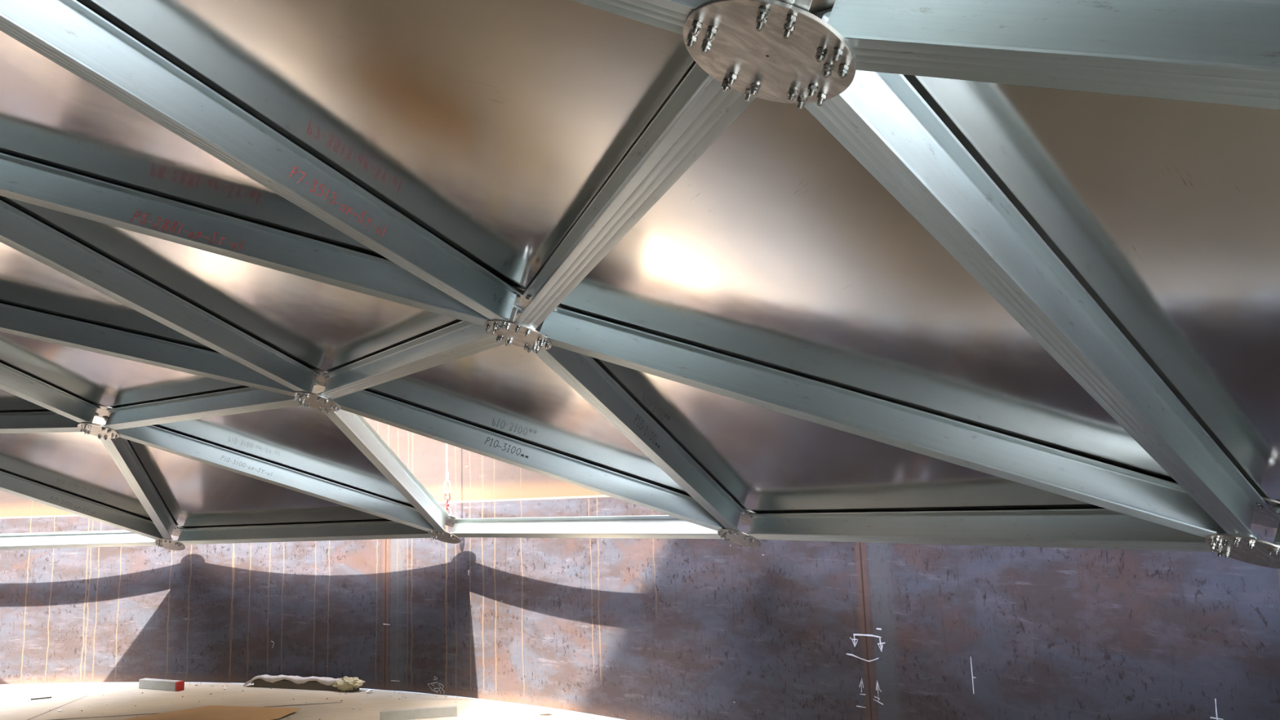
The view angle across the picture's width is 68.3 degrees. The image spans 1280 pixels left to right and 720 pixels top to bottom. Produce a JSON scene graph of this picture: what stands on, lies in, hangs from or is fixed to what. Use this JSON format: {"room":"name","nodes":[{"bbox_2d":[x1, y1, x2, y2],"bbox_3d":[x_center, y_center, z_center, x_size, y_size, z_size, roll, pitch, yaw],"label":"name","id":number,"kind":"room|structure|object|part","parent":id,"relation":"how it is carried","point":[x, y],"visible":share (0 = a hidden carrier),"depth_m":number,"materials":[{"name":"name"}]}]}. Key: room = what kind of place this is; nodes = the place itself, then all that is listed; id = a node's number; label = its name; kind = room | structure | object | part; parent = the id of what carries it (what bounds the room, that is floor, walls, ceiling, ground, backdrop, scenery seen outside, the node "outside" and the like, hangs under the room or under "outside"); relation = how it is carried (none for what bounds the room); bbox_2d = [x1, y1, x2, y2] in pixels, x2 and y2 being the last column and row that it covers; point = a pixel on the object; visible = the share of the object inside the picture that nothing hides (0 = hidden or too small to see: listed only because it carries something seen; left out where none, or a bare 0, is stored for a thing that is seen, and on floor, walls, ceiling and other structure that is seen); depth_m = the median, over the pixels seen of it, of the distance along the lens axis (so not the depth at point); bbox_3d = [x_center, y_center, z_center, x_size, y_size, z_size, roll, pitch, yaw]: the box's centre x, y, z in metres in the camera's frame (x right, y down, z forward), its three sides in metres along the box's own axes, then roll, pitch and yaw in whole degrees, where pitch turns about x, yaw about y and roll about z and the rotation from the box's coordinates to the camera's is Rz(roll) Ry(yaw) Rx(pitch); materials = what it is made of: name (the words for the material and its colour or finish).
{"room":"storage tank interior","nodes":[
{"label":"storage tank interior","id":0,"kind":"room"},
{"bbox_2d":[0,682,622,719],"bbox_3d":[-8.100,2.268,0.133,23.498,0.002,23.498,-2,-9,0],"label":"floor","id":1,"kind":"structure","parent":0,"point":[117,702],"depth_m":10.08,"materials":[{"name":"concrete"}]},
{"bbox_2d":[31,696,51,699],"bbox_3d":[-6.779,3.830,10.688,0.200,0.015,0.015,2,-10,-25],"label":"bar","id":2,"kind":"object","parent":1,"relation":"on","point":[50,696],"visible":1,"depth_m":10.68,"materials":[{"name":"grey metal"}]},
{"bbox_2d":[138,678,184,691],"bbox_3d":[-5.606,3.802,11.059,0.663,0.105,0.090,-6,-10,25],"label":"block","id":3,"kind":"object","parent":1,"relation":"on","point":[144,683],"visible":1,"depth_m":11.00,"materials":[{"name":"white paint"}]},
{"bbox_2d":[123,705,299,719],"bbox_3d":[-4.355,3.500,9.188,1.622,0.039,1.165,-4,-9,16],"label":"cardboard sheet","id":4,"kind":"object","parent":1,"relation":"on","point":[209,712],"visible":1,"depth_m":9.38,"materials":[{"name":"brown cardboard"}]},
{"bbox_2d":[243,674,364,692],"bbox_3d":[-3.852,3.677,10.795,1.659,0.170,0.205,-5,-9,21],"label":"tarp","id":5,"kind":"object","parent":1,"relation":"on","point":[346,683],"visible":1,"depth_m":10.73,"materials":[{"name":"fabric"}]},
{"bbox_2d":[48,682,594,719],"bbox_3d":[-2.742,3.484,9.265,8.726,0.009,3.682,-3,-9,8],"label":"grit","id":6,"kind":"object","parent":1,"relation":"on","point":[200,682],"visible":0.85,"depth_m":10.14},
{"bbox_2d":[379,705,457,719],"bbox_3d":[-2.121,3.390,9.055,0.720,0.092,0.045,0,-9,-9],"label":"board","id":7,"kind":"object","parent":1,"relation":"on","point":[443,711],"visible":1,"depth_m":9.04,"materials":[{"name":"beige wood"}]},
{"bbox_2d":[537,710,552,714],"bbox_3d":[-0.904,3.366,9.019,0.124,0.044,0.087,-8,-10,33],"label":"scrap","id":8,"kind":"object","parent":1,"relation":"on","point":[543,711],"visible":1,"depth_m":9.00,"materials":[{"name":"white"}]},
{"bbox_2d":[0,417,1279,719],"bbox_3d":[-8.469,-9.079,1.865,23.525,22.970,23.525,-7,-10,31],"label":"wall","id":9,"kind":"structure","parent":0,"point":[616,628],"depth_m":8.58,"materials":[{"name":"metal"}]},
{"bbox_3d":[-8.203,-0.867,0.608,22.739,2.640,22.493,-2,-9,0],"label":"ceiling","id":10,"kind":"structure","parent":0,"visible":0},
{"bbox_2d":[176,520,432,544],"bbox_3d":[-3.813,1.940,10.602,3.710,0.219,0.164,-5,-9,23],"label":"strut","id":11,"kind":"object","parent":10,"relation":"hanging from","point":[378,530],"visible":0.8,"depth_m":10.58,"materials":[{"name":"metal"}]},
{"bbox_2d":[154,525,185,550],"bbox_3d":[-5.615,2.132,11.346,0.345,0.320,0.392,-4,-9,13],"label":"connector","id":12,"kind":"object","parent":11,"relation":"attached to","point":[168,544],"visible":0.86,"depth_m":11.30,"materials":[{"name":"metal"}]},
{"bbox_2d":[0,529,157,550],"bbox_3d":[-7.705,2.198,11.414,3.973,0.204,0.164,-2,-9,2],"label":"strut","id":13,"kind":"object","parent":12,"relation":"attached to","point":[97,538],"visible":0.78,"depth_m":11.38,"materials":[{"name":"metal"}]},
{"bbox_2d":[0,471,163,539],"bbox_3d":[-6.647,1.381,10.176,0.133,1.284,3.119,-9,-11,38],"label":"strut","id":14,"kind":"object","parent":12,"relation":"attached to","point":[9,483],"visible":0.97,"depth_m":10.56,"materials":[{"name":"metal"}]},
{"bbox_2d":[0,416,152,521],"bbox_3d":[-6.021,1.262,10.126,2.848,1.187,2.841,-3,-9,9],"label":"sheet","id":15,"kind":"object","parent":14,"relation":"attached to","point":[77,464],"visible":0.7,"depth_m":9.84,"materials":[{"name":"silver metal"}]},
{"bbox_2d":[99,416,177,539],"bbox_3d":[-5.241,1.339,9.949,0.135,1.211,2.972,0,-9,-15],"label":"strut","id":16,"kind":"object","parent":12,"relation":"attached to","point":[119,449],"visible":0.91,"depth_m":9.82,"materials":[{"name":"metal"}]},
{"bbox_3d":[-5.622,2.206,11.296,0.345,0.009,0.345,11,-35,-10],"label":"gusset plate","id":17,"kind":"part","parent":12,"relation":"part of","materials":[{"name":"metal"}]},
{"bbox_3d":[-5.609,2.059,11.396,0.345,0.009,0.345,11,-35,-10],"label":"gusset plate","id":18,"kind":"part","parent":12,"relation":"part of","materials":[{"name":"metal"}]},
{"bbox_2d":[126,439,391,528],"bbox_3d":[-4.300,1.166,9.612,3.921,1.113,2.460,-5,-9,23],"label":"sheet","id":19,"kind":"object","parent":11,"relation":"attached to","point":[195,494],"visible":0.73,"depth_m":10.15,"materials":[{"name":"silver metal"}]},
{"bbox_2d":[427,514,460,543],"bbox_3d":[-2.013,1.759,9.850,0.345,0.320,0.392,-7,-10,32],"label":"connector","id":20,"kind":"object","parent":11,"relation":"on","point":[444,536],"visible":0.66,"depth_m":9.80,"materials":[{"name":"metal"}]},
{"bbox_2d":[115,425,435,531],"bbox_3d":[-3.440,1.152,9.201,3.044,1.188,0.137,3,-10,-27],"label":"strut","id":21,"kind":"object","parent":20,"relation":"attached to","point":[152,436],"visible":0.97,"depth_m":9.14,"materials":[{"name":"metal"}]},
{"bbox_2d":[77,404,119,439],"bbox_3d":[-4.868,0.564,8.545,0.347,0.308,0.388,-5,-9,20],"label":"connector","id":22,"kind":"object","parent":21,"relation":"attached to","point":[100,431],"visible":0.81,"depth_m":8.50,"materials":[{"name":"metal"}]},
{"bbox_2d":[0,411,98,433],"bbox_3d":[-6.273,0.594,8.776,2.646,0.258,0.152,-3,-9,9],"label":"strut","id":23,"kind":"object","parent":22,"relation":"attached to","point":[36,421],"visible":0.68,"depth_m":8.65,"materials":[{"name":"metal"}]},
{"bbox_2d":[0,389,51,413],"bbox_3d":[-6.506,-0.077,7.512,2.848,0.850,2.794,-3,-9,9],"label":"sheet","id":24,"kind":"object","parent":23,"relation":"attached to","point":[9,402],"visible":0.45,"depth_m":8.55,"materials":[{"name":"silver metal"}]},
{"bbox_2d":[0,362,100,422],"bbox_3d":[-5.341,-0.059,7.287,0.107,0.957,2.684,-5,-9,18],"label":"strut","id":25,"kind":"object","parent":22,"relation":"attached to","point":[13,381],"visible":0.99,"depth_m":8.02,"materials":[{"name":"metal"}]},
{"bbox_3d":[-4.877,0.637,8.506,0.345,0.009,0.345,12,-27,-11],"label":"gusset plate","id":26,"kind":"part","parent":22,"relation":"part of","materials":[{"name":"metal"}]},
{"bbox_3d":[-4.859,0.478,8.586,0.345,0.009,0.345,12,-27,-11],"label":"gusset plate","id":27,"kind":"part","parent":22,"relation":"part of","materials":[{"name":"metal"}]},
{"bbox_2d":[153,384,414,507],"bbox_3d":[-2.800,0.983,8.841,3.038,1.088,2.784,-7,-10,33],"label":"sheet","id":28,"kind":"object","parent":21,"relation":"attached to","point":[300,438],"visible":0.56,"depth_m":8.61,"materials":[{"name":"silver metal"}]},
{"bbox_2d":[322,384,451,531],"bbox_3d":[-2.173,0.983,8.379,0.135,1.190,3.020,-3,-9,5],"label":"strut","id":29,"kind":"object","parent":20,"relation":"attached to","point":[355,427],"visible":0.8,"depth_m":8.21,"materials":[{"name":"metal"}]},
{"bbox_2d":[292,368,340,413],"bbox_3d":[-2.336,0.228,6.903,0.346,0.306,0.388,-10,-12,43],"label":"connector","id":30,"kind":"object","parent":29,"relation":"attached to","point":[320,402],"visible":0.75,"depth_m":6.86,"materials":[{"name":"metal"}]},
{"bbox_2d":[0,302,295,395],"bbox_3d":[-4.074,-0.225,6.465,3.435,0.976,0.131,1,-9,-16],"label":"strut","id":31,"kind":"object","parent":30,"relation":"attached to","point":[14,320],"visible":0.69,"depth_m":6.59,"materials":[{"name":"metal"}]},
{"bbox_2d":[0,200,319,392],"bbox_3d":[-2.994,-0.418,5.542,0.121,0.996,3.010,-6,-9,24],"label":"strut","id":32,"kind":"object","parent":30,"relation":"attached to","point":[20,231],"visible":0.94,"depth_m":5.60,"materials":[{"name":"metal"}]},
{"bbox_2d":[0,241,220,353],"bbox_3d":[-3.714,-0.387,6.202,2.868,0.880,3.028,-9,-11,40],"label":"sheet","id":33,"kind":"object","parent":32,"relation":"attached to","point":[26,282],"visible":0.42,"depth_m":6.19,"materials":[{"name":"silver metal"}]},
{"bbox_2d":[103,379,319,430],"bbox_3d":[-3.600,0.383,7.728,2.830,0.192,0.152,-7,-10,33],"label":"strut","id":34,"kind":"object","parent":30,"relation":"attached to","point":[250,399],"visible":0.87,"depth_m":7.71,"materials":[{"name":"metal"}]},
{"bbox_2d":[0,331,248,408],"bbox_3d":[-4.359,-0.271,6.696,3.037,0.850,2.745,-7,-10,33],"label":"sheet","id":35,"kind":"object","parent":34,"relation":"attached to","point":[91,377],"visible":0.59,"depth_m":7.57,"materials":[{"name":"silver metal"}]},
{"bbox_3d":[-2.353,0.302,6.869,0.345,0.009,0.345,17,-23,-10],"label":"gusset plate","id":36,"kind":"part","parent":30,"relation":"part of","materials":[{"name":"metal"}]},
{"bbox_3d":[-2.318,0.141,6.938,0.345,0.009,0.345,17,-23,-10],"label":"gusset plate","id":37,"kind":"part","parent":30,"relation":"part of","materials":[{"name":"metal"}]},
{"bbox_2d":[317,304,524,399],"bbox_3d":[-1.456,0.002,5.799,0.152,0.218,2.656,5,-11,-38],"label":"strut","id":38,"kind":"object","parent":30,"relation":"attached to","point":[463,339],"visible":0.85,"depth_m":5.65,"materials":[{"name":"metal"}]},
{"bbox_2d":[0,195,462,372],"bbox_3d":[-2.550,-0.601,5.038,2.797,0.880,2.861,5,-11,-38],"label":"sheet","id":39,"kind":"object","parent":38,"relation":"attached to","point":[320,326],"visible":0.59,"depth_m":5.45,"materials":[{"name":"silver metal"}]},
{"bbox_3d":[-2.031,1.834,9.805,0.345,0.009,0.345,18,-30,-7],"label":"gusset plate","id":40,"kind":"part","parent":20,"relation":"part of","materials":[{"name":"metal"}]},
{"bbox_2d":[443,443,451,519],"bbox_3d":[-2.326,-7.961,11.331,0.102,19.495,0.068,-2,-9,0],"label":"sling","id":41,"kind":"object","parent":20,"relation":"attached to","point":[446,500],"visible":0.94,"depth_m":9.90,"materials":[{"name":"white fabric"}]},
{"bbox_3d":[-1.994,1.684,9.895,0.345,0.009,0.345,18,-30,-7],"label":"gusset plate","id":42,"kind":"part","parent":20,"relation":"part of","materials":[{"name":"metal"}]},
{"bbox_2d":[449,515,723,538],"bbox_3d":[-0.609,1.518,8.568,3.621,0.207,0.164,-10,-12,42],"label":"strut","id":43,"kind":"object","parent":20,"relation":"attached to","point":[642,526],"visible":0.77,"depth_m":8.44,"materials":[{"name":"metal"}]},
{"bbox_2d":[717,508,760,547],"bbox_3d":[0.789,1.291,7.280,0.392,0.320,0.345,5,-11,-37],"label":"connector","id":44,"kind":"object","parent":43,"relation":"attached to","point":[737,537],"visible":0.66,"depth_m":7.24,"materials":[{"name":"metal"}]},
{"bbox_2d":[332,389,726,531],"bbox_3d":[-0.772,0.750,7.095,3.001,1.203,0.135,0,-9,-10],"label":"strut","id":45,"kind":"object","parent":44,"relation":"attached to","point":[364,403],"visible":0.93,"depth_m":7.08,"materials":[{"name":"metal"}]},
{"bbox_2d":[531,320,746,531],"bbox_3d":[0.108,0.537,5.987,0.134,1.230,2.957,-6,-10,25],"label":"strut","id":46,"kind":"object","parent":44,"relation":"attached to","point":[581,372],"visible":0.92,"depth_m":5.76,"materials":[{"name":"metal"}]},
{"bbox_2d":[364,314,690,496],"bbox_3d":[-0.323,0.552,6.597,2.766,1.133,2.861,5,-11,-38],"label":"sheet","id":47,"kind":"object","parent":46,"relation":"attached to","point":[509,391],"visible":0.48,"depth_m":6.46,"materials":[{"name":"silver metal"}]},
{"bbox_3d":[0.761,1.367,7.244,0.345,0.009,0.345,24,-24,-7],"label":"gusset plate","id":48,"kind":"part","parent":44,"relation":"part of","materials":[{"name":"metal"}]},
{"bbox_3d":[0.818,1.214,7.316,0.345,0.009,0.345,24,-24,-7],"label":"gusset plate","id":49,"kind":"part","parent":44,"relation":"part of","materials":[{"name":"metal"}]},
{"bbox_2d":[746,508,1217,551],"bbox_3d":[1.690,0.998,5.620,0.164,0.198,3.614,3,-10,-28],"label":"strut","id":50,"kind":"object","parent":10,"relation":"hanging from","point":[1091,528],"visible":0.8,"depth_m":5.19,"materials":[{"name":"metal"}]},
{"bbox_2d":[591,356,1104,513],"bbox_3d":[0.606,0.303,5.153,2.487,1.133,3.825,3,-10,-28],"label":"sheet","id":51,"kind":"object","parent":50,"relation":"attached to","point":[766,460],"visible":0.59,"depth_m":5.43,"materials":[{"name":"silver metal"}]},
{"bbox_2d":[1204,497,1279,568],"bbox_3d":[2.585,0.718,3.954,0.392,0.320,0.345,1,-9,-18],"label":"connector","id":52,"kind":"object","parent":50,"relation":"attached to","point":[1257,552],"visible":0.62,"depth_m":3.94,"materials":[{"name":"metal"}]},
{"bbox_2d":[539,306,1226,537],"bbox_3d":[1.006,0.250,4.323,3.046,1.227,0.136,-3,-9,10],"label":"strut","id":53,"kind":"object","parent":52,"relation":"attached to","point":[1160,501],"visible":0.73,"depth_m":4.28,"materials":[{"name":"metal"}]},
{"bbox_2d":[484,286,560,353],"bbox_3d":[-0.577,-0.198,4.687,0.388,0.308,0.345,3,-10,-28],"label":"connector","id":54,"kind":"object","parent":53,"relation":"attached to","point":[527,338],"visible":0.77,"depth_m":4.65,"materials":[{"name":"metal"}]},
{"bbox_2d":[0,152,488,326],"bbox_3d":[-2.115,-0.632,4.434,2.962,0.966,0.119,0,-9,-12],"label":"strut","id":55,"kind":"object","parent":54,"relation":"attached to","point":[21,180],"visible":0.92,"depth_m":4.45,"materials":[{"name":"metal"}]},
{"bbox_2d":[0,0,523,320],"bbox_3d":[-1.484,-0.826,3.170,0.132,0.946,3.494,-7,-10,29],"label":"strut","id":56,"kind":"object","parent":54,"relation":"attached to","point":[68,33],"visible":0.98,"depth_m":3.28,"materials":[{"name":"metal"}]},
{"bbox_2d":[0,30,389,260],"bbox_3d":[-1.638,-0.876,3.543,3.019,0.850,2.851,2,-10,-26],"label":"sheet","id":57,"kind":"object","parent":56,"relation":"attached to","point":[51,116],"visible":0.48,"depth_m":3.95,"materials":[{"name":"silver metal"}]},
{"bbox_3d":[-0.601,-0.123,4.661,0.345,0.009,0.345,20,-18,-11],"label":"gusset plate","id":58,"kind":"part","parent":54,"relation":"part of","materials":[{"name":"metal"}]},
{"bbox_3d":[-0.553,-0.286,4.715,0.345,0.009,0.345,20,-18,-11],"label":"gusset plate","id":59,"kind":"part","parent":54,"relation":"part of","materials":[{"name":"metal"}]},
{"bbox_2d":[514,62,755,329],"bbox_3d":[-0.148,-0.450,3.276,0.152,0.206,2.785,1,-9,-17],"label":"strut","id":60,"kind":"object","parent":54,"relation":"attached to","point":[699,111],"visible":0.78,"depth_m":2.70,"materials":[{"name":"metal"}]},
{"bbox_2d":[76,0,696,288],"bbox_3d":[-1.395,-0.951,2.980,2.630,0.815,2.990,1,-9,-17],"label":"sheet","id":61,"kind":"object","parent":60,"relation":"attached to","point":[492,126],"visible":0.82,"depth_m":2.82,"materials":[{"name":"silver metal"}]},
{"bbox_2d":[803,8,1268,538],"bbox_3d":[1.433,0.011,2.909,0.134,1.244,3.082,-10,-12,44],"label":"strut","id":62,"kind":"object","parent":52,"relation":"attached to","point":[880,118],"visible":0.87,"depth_m":2.51,"materials":[{"name":"metal"}]},
{"bbox_2d":[683,0,856,110],"bbox_3d":[0.277,-0.675,1.861,0.387,0.306,0.345,-1,-9,-9],"label":"connector","id":63,"kind":"object","parent":62,"relation":"attached to","point":[775,51],"visible":0.93,"depth_m":1.82,"materials":[{"name":"metal"}]},
{"bbox_2d":[570,0,711,35],"bbox_3d":[-1.057,-1.068,1.757,2.517,0.904,0.105,-1,-9,-7],"label":"strut","id":64,"kind":"object","parent":63,"relation":"attached to","point":[672,15],"visible":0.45,"depth_m":1.84,"materials":[{"name":"metal"}]},
{"bbox_2d":[692,19,702,26],"bbox_3d":[0.110,-0.644,1.808,0.021,0.002,0.021,18,-11,0],"label":"washer","id":65,"kind":"object","parent":63,"relation":"in","point":[700,22],"depth_m":1.80,"materials":[{"name":"silver metal"}]},
{"bbox_2d":[706,25,718,31],"bbox_3d":[0.139,-0.635,1.810,0.021,0.002,0.021,23,-12,-27],"label":"washer","id":66,"kind":"object","parent":63,"relation":"in","point":[715,27],"depth_m":1.80,"materials":[{"name":"silver metal"}]},
{"bbox_2d":[758,4,769,11],"bbox_3d":[0.223,-0.631,1.699,0.021,0.002,0.021,21,-11,-15],"label":"washer","id":67,"kind":"object","parent":63,"relation":"in","point":[762,6],"depth_m":1.69,"materials":[{"name":"silver metal"}]},
{"bbox_2d":[786,13,797,20],"bbox_3d":[0.273,-0.616,1.695,0.021,0.002,0.021,16,-11,10],"label":"washer","id":68,"kind":"object","parent":63,"relation":"in","point":[788,14],"depth_m":1.69,"materials":[{"name":"silver metal"}]},
{"bbox_2d":[777,0,812,12],"bbox_3d":[0.249,-0.913,0.409,0.152,0.197,2.738,-2,-9,1],"label":"strut","id":69,"kind":"object","parent":63,"relation":"attached to","point":[805,5],"visible":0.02,"depth_m":1.67,"materials":[{"name":"metal"}]},
{"bbox_3d":[0.304,-0.765,1.879,0.345,0.009,0.345,20,-11,-14],"label":"gusset plate","id":70,"kind":"part","parent":63,"relation":"part of","materials":[{"name":"metal"}]},
{"bbox_2d":[816,46,827,52],"bbox_3d":[0.341,-0.580,1.765,0.021,0.002,0.021,24,-13,-30],"label":"washer","id":71,"kind":"object","parent":63,"relation":"in","point":[824,47],"depth_m":1.76,"materials":[{"name":"silver metal"}]},
{"bbox_2d":[832,46,844,53],"bbox_3d":[0.367,-0.574,1.751,0.021,0.002,0.021,17,-11,3],"label":"washer","id":72,"kind":"object","parent":63,"relation":"in","point":[834,47],"depth_m":1.74,"materials":[{"name":"silver metal"}]},
{"bbox_2d":[839,62,849,69],"bbox_3d":[0.389,-0.558,1.795,0.021,0.002,0.021,22,-12,-21],"label":"washer","id":73,"kind":"object","parent":63,"relation":"in","point":[848,65],"depth_m":1.79,"materials":[{"name":"silver metal"}]},
{"bbox_2d":[826,0,1279,109],"bbox_3d":[1.724,-0.281,1.034,3.097,1.250,0.134,-6,-10,27],"label":"strut","id":74,"kind":"object","parent":63,"relation":"attached to","point":[1214,51],"visible":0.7,"depth_m":1.58,"materials":[{"name":"metal"}]},
{"bbox_2d":[558,97,1177,483],"bbox_3d":[1.256,0.035,3.624,2.831,1.144,2.991,1,-9,-17],"label":"sheet","id":75,"kind":"object","parent":62,"relation":"attached to","point":[776,248],"visible":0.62,"depth_m":3.39,"materials":[{"name":"silver metal"}]},
{"bbox_3d":[2.550,0.797,3.929,0.345,0.009,0.345,27,-16,-11],"label":"gusset plate","id":76,"kind":"part","parent":52,"relation":"part of","materials":[{"name":"metal"}]},
{"bbox_3d":[2.619,0.639,3.978,0.345,0.009,0.345,27,-16,-10],"label":"gusset plate","id":77,"kind":"part","parent":52,"relation":"part of","materials":[{"name":"metal"}]},
{"bbox_2d":[1271,506,1279,546],"bbox_3d":[2.878,0.419,2.079,0.164,0.199,3.631,0,-9,-9],"label":"strut","id":78,"kind":"object","parent":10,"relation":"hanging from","point":[1277,539],"visible":0.47,"depth_m":3.84,"materials":[{"name":"metal"}]},
{"bbox_2d":[902,74,1279,502],"bbox_3d":[1.615,-0.223,1.985,2.594,1.151,3.843,0,-9,-9],"label":"sheet","id":79,"kind":"object","parent":78,"relation":"attached to","point":[1166,212],"visible":0.66,"depth_m":2.25,"materials":[{"name":"silver metal"}]}
]}

